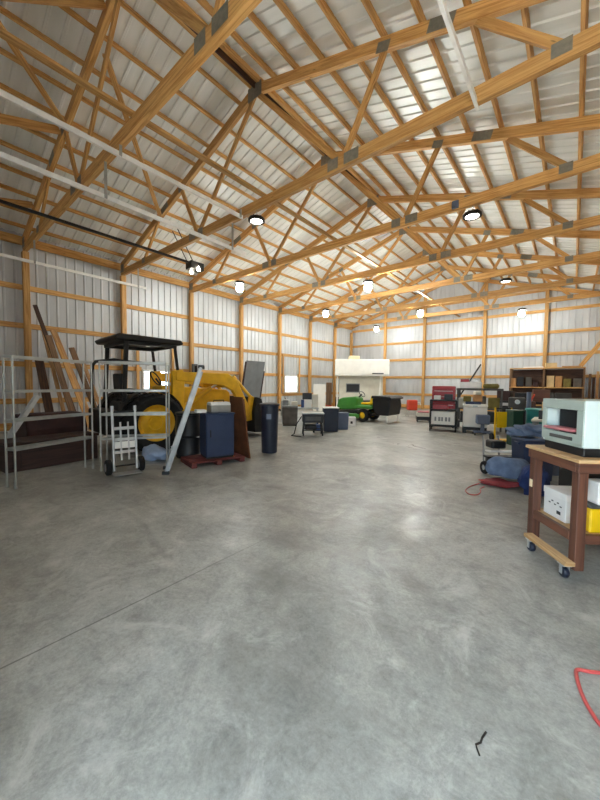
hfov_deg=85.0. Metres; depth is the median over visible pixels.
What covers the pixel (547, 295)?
timber post
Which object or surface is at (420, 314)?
pendant light
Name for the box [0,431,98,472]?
wooden chest
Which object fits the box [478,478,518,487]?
cloth
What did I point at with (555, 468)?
box
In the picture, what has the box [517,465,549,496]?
duffel bag
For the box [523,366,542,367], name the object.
carton
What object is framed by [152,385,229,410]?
hood
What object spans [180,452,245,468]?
wooden pallet
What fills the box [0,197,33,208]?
brace
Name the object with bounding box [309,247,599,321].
roof truss
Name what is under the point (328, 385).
board
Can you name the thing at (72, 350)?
leaning board
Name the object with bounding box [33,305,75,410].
leaning board
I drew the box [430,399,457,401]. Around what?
shelf
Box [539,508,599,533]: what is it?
shelf
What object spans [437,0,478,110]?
track rail
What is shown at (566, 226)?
roof truss
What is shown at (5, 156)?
track rail
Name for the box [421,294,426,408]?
timber post
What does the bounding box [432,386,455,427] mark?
tool chest
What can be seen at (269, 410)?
trash can
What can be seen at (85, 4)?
brace
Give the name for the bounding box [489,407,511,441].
cart
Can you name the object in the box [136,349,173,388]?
window
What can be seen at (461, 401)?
box
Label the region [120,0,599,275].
roof truss
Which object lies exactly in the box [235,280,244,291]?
pendant light
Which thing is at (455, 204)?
plate
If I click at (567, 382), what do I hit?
shelf box
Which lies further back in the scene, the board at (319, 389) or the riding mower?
the board at (319, 389)
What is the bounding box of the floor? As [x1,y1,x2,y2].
[0,406,599,799]
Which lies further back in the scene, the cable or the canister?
the canister
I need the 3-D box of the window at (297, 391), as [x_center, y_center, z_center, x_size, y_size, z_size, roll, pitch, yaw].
[-0.474,-1.331,17.032,0.175,2.020,1.370,3,4,40]
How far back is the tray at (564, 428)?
2.48 m
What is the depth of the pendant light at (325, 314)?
14.27 m
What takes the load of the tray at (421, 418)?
on the low dolly at (420, 415)
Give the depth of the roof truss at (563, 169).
6.54 m
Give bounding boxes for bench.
[524,444,599,577]
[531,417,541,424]
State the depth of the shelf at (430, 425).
9.50 m
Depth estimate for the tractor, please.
6.58 m
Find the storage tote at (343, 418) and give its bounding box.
[338,412,349,429]
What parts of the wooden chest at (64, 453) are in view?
lid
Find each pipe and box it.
[456,364,480,399]
[525,392,531,423]
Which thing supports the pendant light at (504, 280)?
hanging from the roof truss at (567, 259)
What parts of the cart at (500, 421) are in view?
panel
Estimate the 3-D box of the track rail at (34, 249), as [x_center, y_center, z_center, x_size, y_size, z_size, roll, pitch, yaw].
[-6.338,-3.568,7.974,0.062,0.555,5.180,3,4,40]
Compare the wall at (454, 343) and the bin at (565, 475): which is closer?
the bin at (565, 475)
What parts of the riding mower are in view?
seat, bagger lid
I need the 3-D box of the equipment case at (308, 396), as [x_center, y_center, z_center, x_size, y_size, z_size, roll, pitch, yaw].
[0.243,-0.133,11.303,0.320,0.220,0.260,1,3,0]
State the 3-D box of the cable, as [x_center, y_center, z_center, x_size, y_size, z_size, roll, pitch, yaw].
[2.253,1.142,4.211,0.177,0.011,0.582,3,4,40]
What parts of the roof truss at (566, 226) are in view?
gusset plate, gusset plate, gusset plate, gusset plate, gusset plate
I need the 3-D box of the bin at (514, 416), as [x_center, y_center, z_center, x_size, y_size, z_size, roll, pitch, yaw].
[4.857,0.623,7.412,0.254,0.800,0.290,1,3,2]
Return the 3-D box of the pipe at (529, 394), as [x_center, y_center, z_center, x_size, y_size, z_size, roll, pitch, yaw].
[5.435,0.411,7.795,0.099,1.200,0.099,3,4,40]
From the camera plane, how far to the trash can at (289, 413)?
10.37 m
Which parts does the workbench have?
leg, leg, leg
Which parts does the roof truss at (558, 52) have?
gusset plate, gusset plate, gusset plate, gusset plate, gusset plate, gusset plate, gusset plate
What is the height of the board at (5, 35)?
0.040 m
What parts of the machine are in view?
panel, slot plate, floor panel, frame, panel, panel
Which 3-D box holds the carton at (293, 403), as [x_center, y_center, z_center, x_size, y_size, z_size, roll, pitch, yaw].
[-0.176,0.114,10.581,0.200,0.130,0.200,1,3,0]
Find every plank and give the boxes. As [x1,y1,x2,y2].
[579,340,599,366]
[587,374,591,398]
[591,377,594,398]
[595,371,599,398]
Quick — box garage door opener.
[0,199,203,273]
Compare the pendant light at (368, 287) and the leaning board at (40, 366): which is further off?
the pendant light at (368, 287)
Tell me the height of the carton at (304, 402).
0.270 m
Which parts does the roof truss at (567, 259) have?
gusset plate, gusset plate, gusset plate, gusset plate, gusset plate, gusset plate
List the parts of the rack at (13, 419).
post, post, rail, rail, rail, rail, rail, rail, rail, post, post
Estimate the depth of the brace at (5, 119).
5.87 m
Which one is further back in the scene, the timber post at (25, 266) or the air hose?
the timber post at (25, 266)
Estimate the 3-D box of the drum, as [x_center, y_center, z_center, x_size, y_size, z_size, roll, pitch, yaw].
[-2.014,0.617,5.904,0.450,0.810,0.447,3,4,40]
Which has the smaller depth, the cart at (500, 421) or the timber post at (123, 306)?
the cart at (500, 421)
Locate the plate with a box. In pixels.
[452,200,458,209]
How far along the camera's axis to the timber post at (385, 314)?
19.86 m
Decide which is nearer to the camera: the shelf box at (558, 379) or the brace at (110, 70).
the brace at (110, 70)
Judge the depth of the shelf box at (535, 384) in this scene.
14.37 m
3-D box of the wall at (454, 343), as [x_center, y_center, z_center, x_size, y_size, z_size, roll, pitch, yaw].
[8.266,-3.061,17.453,12.860,7.280,0.132,3,4,40]
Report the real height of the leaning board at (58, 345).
2.407 m
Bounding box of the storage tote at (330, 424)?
[322,406,338,431]
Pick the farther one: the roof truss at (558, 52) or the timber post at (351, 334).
the timber post at (351, 334)
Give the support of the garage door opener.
hanging from the roof truss at (558, 52)
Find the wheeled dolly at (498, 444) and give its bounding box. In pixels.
[480,435,511,473]
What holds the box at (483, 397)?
on the workbench
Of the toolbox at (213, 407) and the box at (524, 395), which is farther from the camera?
the box at (524, 395)
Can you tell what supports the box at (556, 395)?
on the work table
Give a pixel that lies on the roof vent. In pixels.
(350, 357)
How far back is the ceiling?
6.69 m
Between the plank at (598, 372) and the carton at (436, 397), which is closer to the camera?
the carton at (436, 397)
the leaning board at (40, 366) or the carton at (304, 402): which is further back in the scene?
the carton at (304, 402)
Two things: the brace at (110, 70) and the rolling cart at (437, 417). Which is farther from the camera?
the rolling cart at (437, 417)
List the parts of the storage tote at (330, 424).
lid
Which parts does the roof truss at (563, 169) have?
gusset plate, gusset plate, gusset plate, gusset plate, gusset plate, gusset plate, gusset plate, gusset plate, gusset plate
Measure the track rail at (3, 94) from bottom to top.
0.155 m
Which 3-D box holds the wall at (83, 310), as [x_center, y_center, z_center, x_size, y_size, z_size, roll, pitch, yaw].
[-2.803,-2.011,14.212,0.100,5.258,19.350,3,4,40]
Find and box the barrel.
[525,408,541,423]
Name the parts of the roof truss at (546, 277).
gusset plate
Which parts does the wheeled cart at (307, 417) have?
motor, control panel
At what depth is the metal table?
11.07 m
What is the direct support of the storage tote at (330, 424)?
on the floor
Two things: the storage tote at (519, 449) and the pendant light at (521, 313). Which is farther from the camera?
the pendant light at (521, 313)
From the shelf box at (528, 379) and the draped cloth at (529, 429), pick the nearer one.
the draped cloth at (529, 429)
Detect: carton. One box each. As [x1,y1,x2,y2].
[283,400,288,405]
[291,401,297,405]
[301,399,311,406]
[348,416,355,425]
[434,395,440,399]
[459,382,481,387]
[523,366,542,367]
[544,485,571,522]
[587,478,599,504]
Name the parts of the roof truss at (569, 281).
gusset plate, gusset plate, gusset plate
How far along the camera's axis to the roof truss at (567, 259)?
10.90 m
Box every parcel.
[463,396,470,401]
[473,391,480,394]
[473,395,481,401]
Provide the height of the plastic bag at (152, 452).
0.251 m
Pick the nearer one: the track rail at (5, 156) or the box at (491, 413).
the track rail at (5, 156)
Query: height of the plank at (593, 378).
1.762 m
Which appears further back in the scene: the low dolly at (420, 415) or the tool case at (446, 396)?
the low dolly at (420, 415)
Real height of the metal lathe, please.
1.127 m
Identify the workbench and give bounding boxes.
[456,388,503,431]
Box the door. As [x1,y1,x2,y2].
[241,360,264,398]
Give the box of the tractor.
[88,333,262,450]
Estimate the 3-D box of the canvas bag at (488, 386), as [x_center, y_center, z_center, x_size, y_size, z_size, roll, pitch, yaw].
[5.752,-0.415,9.845,0.420,0.140,0.340,2,3,32]
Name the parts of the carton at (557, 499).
lid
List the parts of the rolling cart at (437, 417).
post, panel, post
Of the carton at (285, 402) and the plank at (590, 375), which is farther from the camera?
the plank at (590, 375)
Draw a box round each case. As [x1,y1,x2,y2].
[302,393,311,399]
[444,394,452,399]
[586,501,599,532]
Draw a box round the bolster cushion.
[485,456,529,478]
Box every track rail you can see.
[0,89,242,218]
[0,151,245,255]
[0,240,145,289]
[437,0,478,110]
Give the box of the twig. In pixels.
[475,731,486,755]
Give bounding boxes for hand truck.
[104,405,144,476]
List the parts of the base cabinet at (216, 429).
door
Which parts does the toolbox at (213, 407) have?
lid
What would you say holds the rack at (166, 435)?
on the floor
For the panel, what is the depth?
6.03 m
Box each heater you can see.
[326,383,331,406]
[405,400,420,415]
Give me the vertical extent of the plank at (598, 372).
2.011 m
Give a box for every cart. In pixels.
[291,411,324,436]
[429,399,457,431]
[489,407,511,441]
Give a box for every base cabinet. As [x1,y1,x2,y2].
[200,412,234,458]
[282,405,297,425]
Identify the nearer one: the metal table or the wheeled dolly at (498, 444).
the wheeled dolly at (498, 444)
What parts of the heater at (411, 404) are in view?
tank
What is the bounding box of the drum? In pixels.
[175,411,200,458]
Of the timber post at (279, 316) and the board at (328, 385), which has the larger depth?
the timber post at (279, 316)
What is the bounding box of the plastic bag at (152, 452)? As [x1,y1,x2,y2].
[142,444,168,460]
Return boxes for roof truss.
[22,0,261,251]
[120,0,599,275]
[189,114,599,292]
[239,188,599,304]
[278,226,599,314]
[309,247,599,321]
[334,264,599,327]
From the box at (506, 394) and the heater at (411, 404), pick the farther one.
the heater at (411, 404)
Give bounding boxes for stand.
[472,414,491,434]
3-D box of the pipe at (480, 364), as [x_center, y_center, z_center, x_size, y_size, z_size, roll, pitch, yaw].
[8.291,-0.596,16.451,1.635,2.428,0.070,0,3,-4]
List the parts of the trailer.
support leg, window trim, belt trim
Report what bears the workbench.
on the floor
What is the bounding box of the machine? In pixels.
[542,398,599,457]
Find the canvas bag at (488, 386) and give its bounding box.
[483,384,498,388]
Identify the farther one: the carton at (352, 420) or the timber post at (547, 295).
the timber post at (547, 295)
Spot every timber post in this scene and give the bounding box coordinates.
[21,251,33,412]
[120,275,127,387]
[189,292,193,385]
[239,305,243,383]
[277,315,281,410]
[308,322,311,392]
[333,328,336,406]
[350,333,352,355]
[383,313,386,394]
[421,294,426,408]
[481,283,487,395]
[542,290,549,369]
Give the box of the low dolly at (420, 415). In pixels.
[416,411,428,421]
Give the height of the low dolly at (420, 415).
0.398 m
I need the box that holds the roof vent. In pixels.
[348,356,359,358]
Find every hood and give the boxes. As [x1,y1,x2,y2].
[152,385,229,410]
[337,396,362,409]
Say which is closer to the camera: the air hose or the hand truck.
the air hose
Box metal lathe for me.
[505,394,535,431]
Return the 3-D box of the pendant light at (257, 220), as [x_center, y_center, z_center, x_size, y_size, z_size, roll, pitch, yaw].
[-0.862,-3.629,6.485,0.330,0.210,0.330,3,4,40]
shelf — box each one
[429,424,456,427]
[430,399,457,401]
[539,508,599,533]
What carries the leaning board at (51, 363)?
on the floor
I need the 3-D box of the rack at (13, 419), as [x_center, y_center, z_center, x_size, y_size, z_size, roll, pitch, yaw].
[-3.417,0.251,4.529,0.194,1.642,1.084,1,3,18]
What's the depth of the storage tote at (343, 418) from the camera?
9.67 m
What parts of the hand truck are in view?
plate, toe plate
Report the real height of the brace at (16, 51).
0.659 m
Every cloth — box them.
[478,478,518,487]
[505,423,541,436]
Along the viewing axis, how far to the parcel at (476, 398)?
9.29 m
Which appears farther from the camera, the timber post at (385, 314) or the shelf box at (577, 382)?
the timber post at (385, 314)
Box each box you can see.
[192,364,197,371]
[458,397,465,407]
[481,396,485,403]
[487,411,496,421]
[488,398,499,408]
[497,391,512,400]
[511,378,516,386]
[515,393,526,397]
[517,377,523,386]
[525,377,531,386]
[532,389,549,401]
[533,382,538,386]
[538,410,542,418]
[545,363,556,367]
[546,376,553,386]
[552,465,558,475]
[554,393,571,398]
[555,376,562,386]
[563,379,571,386]
[573,378,581,386]
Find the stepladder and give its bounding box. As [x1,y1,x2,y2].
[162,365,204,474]
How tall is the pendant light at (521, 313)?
0.446 m
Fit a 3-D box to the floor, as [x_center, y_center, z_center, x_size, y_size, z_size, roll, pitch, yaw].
[2.067,0.934,10.257,13.060,0.150,19.550,3,4,40]
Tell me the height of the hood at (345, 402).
0.536 m
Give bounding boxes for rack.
[2,355,93,488]
[98,361,169,470]
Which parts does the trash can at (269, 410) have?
lid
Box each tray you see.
[194,409,206,412]
[416,416,428,420]
[543,425,576,431]
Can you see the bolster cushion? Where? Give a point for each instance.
(510, 468)
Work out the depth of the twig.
1.21 m
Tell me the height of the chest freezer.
0.810 m
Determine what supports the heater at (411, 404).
on the floor
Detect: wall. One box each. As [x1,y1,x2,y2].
[0,228,351,431]
[352,275,599,411]
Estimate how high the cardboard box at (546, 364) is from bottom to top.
0.200 m
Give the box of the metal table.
[298,407,318,411]
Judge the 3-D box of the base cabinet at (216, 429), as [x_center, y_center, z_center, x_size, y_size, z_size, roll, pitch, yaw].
[-1.423,0.581,5.606,0.490,0.750,0.480,-1,3,-30]
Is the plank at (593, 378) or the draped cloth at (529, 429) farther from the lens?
the plank at (593, 378)
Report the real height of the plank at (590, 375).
1.911 m
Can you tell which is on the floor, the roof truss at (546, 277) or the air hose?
the air hose
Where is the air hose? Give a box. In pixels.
[574,667,599,726]
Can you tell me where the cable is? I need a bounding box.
[465,483,484,494]
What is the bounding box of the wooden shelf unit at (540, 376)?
[509,367,585,405]
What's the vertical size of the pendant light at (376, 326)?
0.446 m
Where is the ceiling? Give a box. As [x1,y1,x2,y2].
[0,0,599,323]
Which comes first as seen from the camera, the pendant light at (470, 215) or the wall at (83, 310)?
the pendant light at (470, 215)
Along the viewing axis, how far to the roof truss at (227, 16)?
4.74 m
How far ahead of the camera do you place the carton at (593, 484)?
2.31 m
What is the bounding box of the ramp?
[7,394,40,437]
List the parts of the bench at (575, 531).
leg, rail, leg, rail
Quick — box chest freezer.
[462,403,487,433]
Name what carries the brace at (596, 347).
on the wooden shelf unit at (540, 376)
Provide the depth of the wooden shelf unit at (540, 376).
14.29 m
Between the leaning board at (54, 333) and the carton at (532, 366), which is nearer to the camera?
the leaning board at (54, 333)
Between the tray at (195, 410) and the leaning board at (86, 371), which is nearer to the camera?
the tray at (195, 410)
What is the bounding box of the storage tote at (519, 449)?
[510,436,552,480]
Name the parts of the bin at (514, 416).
lid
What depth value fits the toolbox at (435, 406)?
9.57 m
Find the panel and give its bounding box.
[230,396,250,458]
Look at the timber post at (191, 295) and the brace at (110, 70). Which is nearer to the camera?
the brace at (110, 70)
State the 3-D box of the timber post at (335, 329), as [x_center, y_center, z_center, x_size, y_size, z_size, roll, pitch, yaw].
[2.115,-1.971,19.967,0.140,4.735,0.140,3,4,40]
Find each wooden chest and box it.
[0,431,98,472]
[12,411,86,437]
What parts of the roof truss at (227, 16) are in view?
gusset plate, gusset plate, gusset plate, gusset plate, gusset plate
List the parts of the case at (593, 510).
lid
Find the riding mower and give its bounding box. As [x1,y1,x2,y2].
[337,391,402,423]
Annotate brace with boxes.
[0,0,105,9]
[0,21,64,121]
[0,113,60,134]
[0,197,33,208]
[102,53,161,215]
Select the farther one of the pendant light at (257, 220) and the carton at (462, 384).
the carton at (462, 384)
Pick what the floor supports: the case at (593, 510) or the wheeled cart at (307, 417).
the wheeled cart at (307, 417)
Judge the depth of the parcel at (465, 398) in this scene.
9.43 m
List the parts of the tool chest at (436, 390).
drawer, lid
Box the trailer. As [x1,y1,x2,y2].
[335,356,389,406]
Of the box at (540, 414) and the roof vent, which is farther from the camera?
the roof vent
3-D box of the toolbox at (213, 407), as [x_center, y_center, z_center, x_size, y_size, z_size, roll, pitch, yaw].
[-1.395,0.100,5.615,0.340,0.208,0.252,-1,3,-34]
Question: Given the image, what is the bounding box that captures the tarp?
[465,401,480,403]
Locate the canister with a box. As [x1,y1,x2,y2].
[312,394,317,406]
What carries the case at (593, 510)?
on the bench at (575, 531)
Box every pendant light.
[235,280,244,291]
[248,211,264,225]
[322,309,329,316]
[363,277,372,290]
[373,324,378,331]
[416,308,423,316]
[463,206,481,220]
[499,277,511,282]
[517,306,526,316]
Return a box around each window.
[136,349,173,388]
[282,354,299,393]
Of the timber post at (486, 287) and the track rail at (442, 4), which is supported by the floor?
the timber post at (486, 287)
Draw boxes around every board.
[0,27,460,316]
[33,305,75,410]
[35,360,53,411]
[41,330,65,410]
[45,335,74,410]
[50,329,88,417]
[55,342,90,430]
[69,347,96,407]
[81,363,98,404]
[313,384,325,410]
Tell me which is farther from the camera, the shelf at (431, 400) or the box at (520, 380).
the box at (520, 380)
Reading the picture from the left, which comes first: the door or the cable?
the door
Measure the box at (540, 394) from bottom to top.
0.400 m
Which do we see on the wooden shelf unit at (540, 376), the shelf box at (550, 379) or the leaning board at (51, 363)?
the shelf box at (550, 379)
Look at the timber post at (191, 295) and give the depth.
12.39 m
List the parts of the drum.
lid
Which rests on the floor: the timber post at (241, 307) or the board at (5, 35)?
the timber post at (241, 307)
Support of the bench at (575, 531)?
on the floor
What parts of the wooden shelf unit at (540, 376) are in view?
post, post, shelf, shelf, post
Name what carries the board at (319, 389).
on the floor
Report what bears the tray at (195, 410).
on the base cabinet at (216, 429)
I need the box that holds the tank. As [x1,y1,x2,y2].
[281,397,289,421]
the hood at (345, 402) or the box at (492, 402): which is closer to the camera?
the box at (492, 402)
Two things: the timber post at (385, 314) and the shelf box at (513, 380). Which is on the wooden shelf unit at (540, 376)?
the shelf box at (513, 380)
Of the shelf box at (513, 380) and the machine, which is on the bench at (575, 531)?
the machine
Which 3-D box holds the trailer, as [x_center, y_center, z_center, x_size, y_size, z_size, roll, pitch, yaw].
[3.151,-0.851,17.026,2.660,2.802,1.720,1,3,7]
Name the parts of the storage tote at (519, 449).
lid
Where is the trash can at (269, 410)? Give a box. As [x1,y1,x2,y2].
[258,402,280,453]
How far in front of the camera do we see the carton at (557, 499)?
2.53 m
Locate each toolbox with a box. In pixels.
[207,400,230,412]
[433,404,447,409]
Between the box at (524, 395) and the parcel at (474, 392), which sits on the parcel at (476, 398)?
the parcel at (474, 392)
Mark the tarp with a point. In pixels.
(466, 402)
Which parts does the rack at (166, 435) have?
post, post, rail, rail, rail, rail, rail, rail, rail, rail, post, post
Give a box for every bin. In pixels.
[506,409,524,444]
[558,467,599,485]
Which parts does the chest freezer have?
lid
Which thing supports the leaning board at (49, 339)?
on the floor

